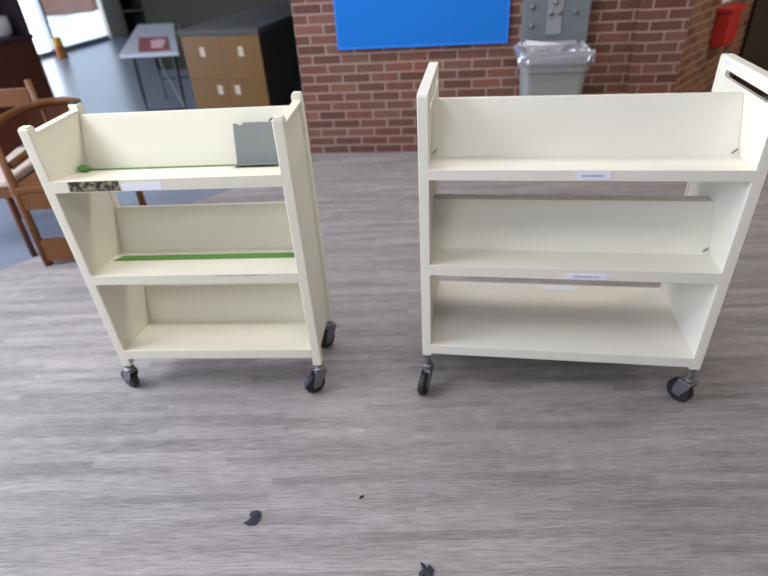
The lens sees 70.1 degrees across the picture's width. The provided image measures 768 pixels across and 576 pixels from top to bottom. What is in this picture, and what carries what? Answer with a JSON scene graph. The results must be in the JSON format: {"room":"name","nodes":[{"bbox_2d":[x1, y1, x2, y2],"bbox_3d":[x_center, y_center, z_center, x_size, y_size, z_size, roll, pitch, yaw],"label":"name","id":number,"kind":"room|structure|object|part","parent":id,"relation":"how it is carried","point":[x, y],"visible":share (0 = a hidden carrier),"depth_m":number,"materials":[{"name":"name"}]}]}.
{"room":"library","nodes":[
{"label":"library","id":0,"kind":"room"},
{"bbox_2d":[38,50,56,58],"bbox_3d":[-5.809,-4.753,7.891,0.100,2.850,1.450,4,34,12],"label":"window","id":1,"kind":"structure","parent":0,"point":[48,53],"depth_m":9.07,"materials":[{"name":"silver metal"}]},
{"bbox_2d":[96,0,125,38],"bbox_3d":[-5.239,-6.220,10.079,0.100,2.850,0.920,4,34,12],"label":"wall","id":2,"kind":"structure","parent":0,"point":[109,10],"depth_m":10.44,"materials":[{"name":"paint"}]},
{"bbox_2d":[33,0,109,50],"bbox_3d":[-5.502,-5.542,9.068,0.100,2.850,1.450,4,34,12],"label":"window","id":3,"kind":"structure","parent":2,"relation":"in","point":[39,8],"depth_m":9.13,"materials":[{"name":"silver metal"}]},
{"bbox_2d":[141,0,290,69],"bbox_3d":[-1.312,-3.571,7.403,3.660,0.900,0.780,1,33,7],"label":"wall","id":4,"kind":"structure","parent":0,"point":[185,13],"depth_m":7.12,"materials":[{"name":"grey paint"}]},
{"bbox_2d":[0,34,767,575],"bbox_3d":[-1.724,-1.046,4.496,14.500,0.100,15.800,-4,33,0],"label":"floor","id":5,"kind":"structure","parent":0,"point":[505,466],"depth_m":1.86,"materials":[{"name":"grey wood"}]},
{"bbox_2d":[0,79,38,256],"bbox_3d":[-2.188,-0.668,3.104,0.456,0.840,0.590,-4,33,0],"label":"wooden chair","id":6,"kind":"object","parent":5,"relation":"on","point":[9,97],"visible":0.4,"depth_m":3.08,"materials":[{"name":"red wood"}]},
{"bbox_3d":[-2.215,-1.035,3.193,0.360,0.240,0.020,-4,33,0],"label":"backrest","id":7,"kind":"part","parent":6,"relation":"part of","materials":[{"name":"brown wood"}]},
{"bbox_3d":[-2.188,-0.682,3.083,0.455,0.044,0.570,-4,33,0],"label":"seat","id":8,"kind":"part","parent":6,"relation":"part of","materials":[{"name":"fabric"}]},
{"bbox_3d":[-2.400,-0.804,3.335,0.038,0.840,0.036,-4,33,0],"label":"leg","id":9,"kind":"part","parent":6,"relation":"part of","materials":[{"name":"brown wood"}]},
{"bbox_3d":[-1.999,-0.359,2.997,0.032,0.420,0.030,-4,33,0],"label":"leg","id":10,"kind":"part","parent":6,"relation":"part of","materials":[{"name":"red wood"}]},
{"bbox_3d":[-2.000,-0.831,3.335,0.038,0.840,0.036,-4,33,0],"label":"leg","id":11,"kind":"part","parent":6,"relation":"part of","materials":[{"name":"brown wood"}]},
{"bbox_2d":[0,0,54,114],"bbox_3d":[-4.682,-2.365,4.989,0.785,1.900,2.632,8,35,18],"label":"bookcase","id":12,"kind":"object","parent":5,"relation":"on","point":[20,60],"visible":0.6,"depth_m":5.95,"materials":[{"name":"red wood"}]},
{"bbox_2d":[0,16,12,37],"bbox_3d":[-4.127,-2.801,5.874,0.221,0.198,0.221,-4,33,0],"label":"pot","id":13,"kind":"object","parent":12,"relation":"on","point":[5,26],"visible":1,"depth_m":5.84,"materials":[{"name":"grey ceramic"}]},
{"bbox_3d":[-4.125,-3.319,5.750,0.419,1.199,0.040,8,35,18],"label":"panel","id":14,"kind":"part","parent":12,"relation":"part of","materials":[{"name":"purple laminate"}]},
{"bbox_2d":[52,37,68,57],"bbox_3d":[-5.244,-3.892,8.841,0.180,0.310,0.180,-4,33,0],"label":"post","id":15,"kind":"object","parent":5,"relation":"on","point":[61,52],"visible":1,"depth_m":8.80,"materials":[{"name":"orange plastic"}]},
{"bbox_2d":[0,96,146,266],"bbox_3d":[-1.661,-0.595,2.991,0.474,0.781,0.505,-4,33,0],"label":"wooden chair","id":16,"kind":"object","parent":5,"relation":"on","point":[29,194],"visible":0.46,"depth_m":2.84,"materials":[{"name":"brown wood"}]},
{"bbox_3d":[-1.772,-0.774,2.957,0.242,0.052,0.571,21,41,33],"label":"rail","id":17,"kind":"part","parent":16,"relation":"part of","materials":[{"name":"brown wood"}]},
{"bbox_3d":[-1.863,-0.433,2.812,0.042,0.730,0.040,-4,33,0],"label":"leg","id":18,"kind":"part","parent":16,"relation":"part of","materials":[{"name":"brown wood"}]},
{"bbox_3d":[-1.661,-0.625,2.952,0.470,0.035,0.470,-4,33,0],"label":"seat","id":19,"kind":"part","parent":16,"relation":"part of","materials":[{"name":"brown wood"}]},
{"bbox_3d":[-1.845,-0.899,2.817,0.177,0.061,0.557,11,36,21],"label":"rail","id":20,"kind":"part","parent":16,"relation":"part of","materials":[{"name":"brown wood"}]},
{"bbox_3d":[-1.849,-0.664,3.163,0.042,0.730,0.040,-4,33,0],"label":"leg","id":21,"kind":"part","parent":16,"relation":"part of","materials":[{"name":"brown wood"}]},
{"bbox_3d":[-1.451,-0.561,3.248,0.042,0.420,0.040,-4,33,0],"label":"leg","id":22,"kind":"part","parent":16,"relation":"part of","materials":[{"name":"brown wood"}]},
{"bbox_2d":[117,0,146,39],"bbox_3d":[-3.501,-5.097,9.930,2.440,0.940,0.490,-4,33,0],"label":"bookshelf","id":23,"kind":"object","parent":5,"relation":"on","point":[132,13],"visible":0.27,"depth_m":10.00,"materials":[{"name":"black laminate"}]},
{"bbox_2d":[119,23,189,110],"bbox_3d":[-2.152,-2.103,5.396,0.483,0.707,2.237,-12,34,-12],"label":"folding table","id":24,"kind":"object","parent":5,"relation":"on","point":[130,50],"visible":0.69,"depth_m":4.84,"materials":[{"name":"laminate"}]},
{"bbox_3d":[-2.093,-1.679,4.767,0.026,0.679,0.062,-24,38,-28],"label":"leg","id":25,"kind":"part","parent":24,"relation":"part of","materials":[{"name":"grey metal"}]},
{"bbox_2d":[138,36,168,51],"bbox_3d":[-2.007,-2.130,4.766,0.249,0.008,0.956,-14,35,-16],"label":"book","id":26,"kind":"object","parent":24,"relation":"on","point":[146,44],"visible":1,"depth_m":4.70,"materials":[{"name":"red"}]},
{"bbox_3d":[-2.439,-2.394,5.898,0.026,0.679,0.062,-24,38,-28],"label":"leg","id":27,"kind":"part","parent":24,"relation":"part of","materials":[{"name":"grey metal"}]},
{"bbox_3d":[-1.753,-1.702,4.767,0.026,0.679,0.062,-24,38,-28],"label":"leg","id":28,"kind":"part","parent":24,"relation":"part of","materials":[{"name":"grey metal"}]},
{"bbox_2d":[18,91,335,392],"bbox_3d":[-0.634,-0.114,1.931,0.819,1.020,0.360,-1,33,5],"label":"cart","id":29,"kind":"object","parent":5,"relation":"on","point":[218,280],"visible":1,"depth_m":1.89,"materials":[{"name":"beige metal"}]},
{"bbox_3d":[-0.997,-0.088,1.819,0.055,0.893,0.033,-1,33,5],"label":"corner post","id":30,"kind":"part","parent":29,"relation":"part of","materials":[{"name":"white metal"}]},
{"bbox_3d":[-0.985,-0.167,1.927,0.036,0.836,0.234,-1,33,5],"label":"panel","id":31,"kind":"part","parent":29,"relation":"part of","materials":[{"name":"white metal"}]},
{"bbox_3d":[-0.982,-0.235,2.042,0.055,0.893,0.033,-1,33,5],"label":"corner post","id":32,"kind":"part","parent":29,"relation":"part of","materials":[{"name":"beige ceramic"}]},
{"bbox_3d":[-0.966,0.296,2.070,0.040,0.027,0.039,17,39,29],"label":"stem","id":33,"kind":"part","parent":29,"relation":"part of","materials":[{"name":"silver metal"}]},
{"bbox_2d":[50,105,288,193],"bbox_3d":[-0.649,-0.435,1.710,0.712,0.166,0.273,-1,33,5],"label":"shelf","id":34,"kind":"object","parent":29,"relation":"attached to","point":[192,148],"depth_m":1.77,"materials":[{"name":"beige metal"}]},
{"bbox_2d":[91,202,298,284],"bbox_3d":[-0.626,-0.158,1.891,0.704,0.166,0.273,-1,33,5],"label":"shelf","id":35,"kind":"object","parent":29,"relation":"attached to","point":[253,242],"depth_m":1.95,"materials":[{"name":"beige metal"}]},
{"bbox_2d":[124,282,311,358],"bbox_3d":[-0.604,0.118,2.071,0.696,0.155,0.273,-1,33,5],"label":"shelf","id":36,"kind":"object","parent":29,"relation":"attached to","point":[265,319],"depth_m":2.13,"materials":[{"name":"beige metal"}]},
{"bbox_2d":[231,117,278,165],"bbox_3d":[-0.404,-0.457,1.729,0.156,0.137,0.099,-1,33,5],"label":"bookend","id":37,"kind":"object","parent":29,"relation":"on","point":[255,144],"visible":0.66,"depth_m":1.75,"materials":[{"name":"grey metal"}]},
{"bbox_3d":[-0.407,-0.395,1.744,0.145,0.002,0.059,-1,17,5],"label":"plate","id":38,"kind":"part","parent":37,"relation":"part of","materials":[{"name":"grey metal"}]},
{"bbox_3d":[-0.267,-0.099,1.761,0.035,0.893,0.033,-1,33,5],"label":"corner post","id":39,"kind":"part","parent":29,"relation":"part of","materials":[{"name":"white metal"}]},
{"bbox_3d":[-0.260,-0.178,1.868,0.012,0.836,0.234,-1,33,5],"label":"panel","id":40,"kind":"part","parent":29,"relation":"part of","materials":[{"name":"beige metal"}]},
{"bbox_3d":[-0.252,-0.246,1.983,0.035,0.893,0.033,-1,33,5],"label":"corner post","id":41,"kind":"part","parent":29,"relation":"part of","materials":[{"name":"beige metal"}]},
{"bbox_3d":[-0.241,0.285,2.012,0.040,0.027,0.039,-26,39,-30],"label":"stem","id":42,"kind":"part","parent":29,"relation":"part of","materials":[{"name":"silver metal"}]},
{"bbox_3d":[-0.225,0.139,2.234,0.039,0.027,0.040,21,41,33],"label":"stem","id":43,"kind":"part","parent":29,"relation":"part of","materials":[{"name":"silver metal"}]},
{"bbox_2d":[177,3,305,113],"bbox_3d":[-1.039,-1.990,4.962,0.660,0.892,1.632,4,34,12],"label":"base cabinet","id":44,"kind":"object","parent":5,"relation":"on","point":[248,57],"visible":0.74,"depth_m":4.28,"materials":[{"name":"black laminate"}]},
{"bbox_3d":[-1.389,-1.805,4.186,0.044,0.068,0.004,4,34,12],"label":"pale plate","id":45,"kind":"part","parent":44,"relation":"part of","materials":[{"name":"beige"}]},
{"bbox_3d":[-1.384,-1.774,4.220,0.318,0.319,0.019,4,34,12],"label":"drawer","id":46,"kind":"part","parent":44,"relation":"part of","materials":[{"name":"brown wood"}]},
{"bbox_3d":[-1.362,-1.452,4.430,0.318,0.449,0.019,4,34,12],"label":"door","id":47,"kind":"part","parent":44,"relation":"part of","materials":[{"name":"brown wood"}]},
{"bbox_3d":[-1.290,-1.565,4.320,0.044,0.068,0.004,4,34,12],"label":"pale plate","id":48,"kind":"part","parent":44,"relation":"part of","materials":[{"name":"beige"}]},
{"bbox_2d":[177,3,292,35],"bbox_3d":[-1.063,-2.345,4.730,0.660,0.042,1.632,4,34,12],"label":"countertop","id":49,"kind":"structure","parent":44,"relation":"on","point":[261,18],"depth_m":4.33,"materials":[{"name":"grey laminate"}]},
{"bbox_3d":[-1.145,-1.554,4.288,0.044,0.068,0.004,4,34,12],"label":"pale plate","id":50,"kind":"part","parent":44,"relation":"part of","materials":[{"name":"beige"}]},
{"bbox_3d":[-1.077,-1.781,4.117,0.044,0.068,0.004,4,34,12],"label":"pale plate","id":51,"kind":"part","parent":44,"relation":"part of","materials":[{"name":"beige"}]},
{"bbox_3d":[-1.072,-1.750,4.151,0.318,0.319,0.019,4,34,12],"label":"drawer","id":52,"kind":"part","parent":44,"relation":"part of","materials":[{"name":"brown wood"}]},
{"bbox_3d":[-1.051,-1.428,4.361,0.318,0.449,0.019,4,34,12],"label":"door","id":53,"kind":"part","parent":44,"relation":"part of","materials":[{"name":"brown wood"}]},
{"bbox_2d":[244,510,260,525],"bbox_3d":[-0.386,0.680,1.615,0.038,0.008,0.052,10,36,20],"label":"scrap","id":54,"kind":"object","parent":5,"relation":"on","point":[255,515],"visible":1,"depth_m":1.61,"materials":[{"name":"black plastic"}]},
{"bbox_2d":[419,562,433,575],"bbox_3d":[0.112,0.754,1.450,0.039,0.008,0.050,3,34,11],"label":"scrap","id":55,"kind":"object","parent":5,"relation":"on","point":[426,571],"visible":1,"depth_m":1.45,"materials":[{"name":"black plastic"}]},
{"bbox_2d":[514,40,595,95],"bbox_3d":[1.086,-1.203,3.638,0.462,0.783,0.374,1,33,7],"label":"waste bin","id":56,"kind":"object","parent":5,"relation":"on","point":[546,67],"visible":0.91,"depth_m":3.40,"materials":[{"name":"grey plastic"}]},
{"bbox_2d":[417,53,767,401],"bbox_3d":[0.598,-0.160,1.833,0.950,1.064,0.513,2,34,9],"label":"cart","id":57,"kind":"object","parent":5,"relation":"on","point":[715,141],"visible":1,"depth_m":1.71,"materials":[{"name":"white metal"}]},
{"bbox_3d":[0.158,0.259,1.980,0.039,0.053,0.040,11,36,21],"label":"stem","id":58,"kind":"part","parent":57,"relation":"part of","materials":[{"name":"silver metal"}]},
{"bbox_3d":[0.169,-0.249,1.874,0.003,0.883,0.392,2,34,9],"label":"panel","id":59,"kind":"part","parent":57,"relation":"part of","materials":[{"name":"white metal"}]},
{"bbox_2d":[430,281,693,366],"bbox_3d":[0.620,0.116,2.035,0.863,0.040,0.420,2,34,9],"label":"shelf","id":60,"kind":"object","parent":57,"relation":"attached to","point":[584,323],"depth_m":1.98,"materials":[{"name":"white metal"}]},
{"bbox_2d":[434,194,709,197],"bbox_3d":[0.614,-0.277,1.909,0.863,0.182,0.200,2,34,9],"label":"shelf","id":61,"kind":"object","parent":57,"relation":"attached to","point":[435,195],"depth_m":1.79,"materials":[{"name":"white metal"}]},
{"bbox_2d":[429,198,721,283],"bbox_3d":[0.582,-0.157,1.728,0.863,0.182,0.200,2,34,9],"label":"shelf","id":62,"kind":"object","parent":57,"relation":"attached to","point":[663,240],"depth_m":1.74,"materials":[{"name":"white metal"}]},
{"bbox_2d":[435,92,742,97],"bbox_3d":[0.595,-0.543,1.728,0.863,0.179,0.212,2,34,9],"label":"shelf","id":63,"kind":"object","parent":57,"relation":"attached to","point":[701,94],"depth_m":1.56,"materials":[{"name":"white metal"}]},
{"bbox_2d":[428,92,755,181],"bbox_3d":[0.564,-0.429,1.557,0.863,0.179,0.212,2,34,9],"label":"shelf","id":64,"kind":"object","parent":57,"relation":"attached to","point":[701,136],"depth_m":1.57,"materials":[{"name":"white metal"}]},
{"bbox_3d":[1.032,0.290,1.842,0.039,0.053,0.040,-20,36,-23],"label":"stem","id":65,"kind":"part","parent":57,"relation":"part of","materials":[{"name":"silver metal"}]},
{"bbox_3d":[1.024,-0.219,1.739,0.003,0.883,0.392,2,34,9],"label":"panel","id":66,"kind":"part","parent":57,"relation":"part of","materials":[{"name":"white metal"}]},
{"bbox_2d":[291,0,694,153],"bbox_3d":[0.648,-2.286,3.448,2.600,2.850,0.275,1,33,7],"label":"wall","id":67,"kind":"structure","parent":0,"point":[356,100],"depth_m":3.83,"materials":[{"name":"red brick"}]},
{"bbox_2d":[333,0,509,49],"bbox_3d":[0.224,-2.147,3.447,1.160,1.157,0.032,1,33,7],"label":"notice board","id":68,"kind":"object","parent":67,"relation":"attached to","point":[360,24],"visible":1,"depth_m":3.67,"materials":[{"name":"blue fabric"}]},
{"bbox_2d":[520,0,591,43],"bbox_3d":[1.106,-1.901,3.461,0.423,0.700,0.097,1,33,7],"label":"wall panel","id":69,"kind":"object","parent":67,"relation":"attached to","point":[542,20],"visible":0.92,"depth_m":3.54,"materials":[{"name":"grey metal"}]},
{"bbox_2d":[674,0,754,92],"bbox_3d":[2.393,-2.610,3.763,0.240,2.850,1.620,25,43,36],"label":"wall","id":70,"kind":"structure","parent":0,"point":[699,63],"depth_m":3.96,"materials":[{"name":"orange brick"}]},
{"bbox_2d":[710,3,745,46],"bbox_3d":[2.514,-1.924,4.006,0.107,0.255,0.300,25,43,36],"label":"wall box","id":71,"kind":"object","parent":70,"relation":"attached to","point":[728,17],"visible":1,"depth_m":3.94,"materials":[{"name":"red plastic"}]},
{"bbox_3d":[2.508,-2.018,3.945,0.107,0.030,0.300,25,43,36],"label":"box lid","id":72,"kind":"part","parent":71,"relation":"part of","materials":[{"name":"red plastic"}]},
{"bbox_2d":[733,0,767,95],"bbox_3d":[3.597,-2.667,4.249,1.120,2.280,0.160,1,33,7],"label":"door","id":73,"kind":"structure","parent":70,"relation":"in","point":[754,49],"depth_m":4.65,"materials":[{"name":"brown wood"}]},
{"label":"outside","id":74,"kind":"structure","parent":0,"visible":0},
{"bbox_2d":[19,0,76,27],"bbox_3d":[-38.477,-10.262,22.675,57.000,0.100,68.000,-4,33,0],"label":"ground","id":75,"kind":"structure","parent":74,"point":[30,13],"depth_m":16.89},
{"bbox_2d":[41,0,95,15],"bbox_3d":[-9.606,-8.870,16.465,1.350,1.100,0.500,-10,34,-10],"label":"wall","id":76,"kind":"structure","parent":75,"relation":"on","point":[51,7],"depth_m":16.46,"materials":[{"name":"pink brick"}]}
]}

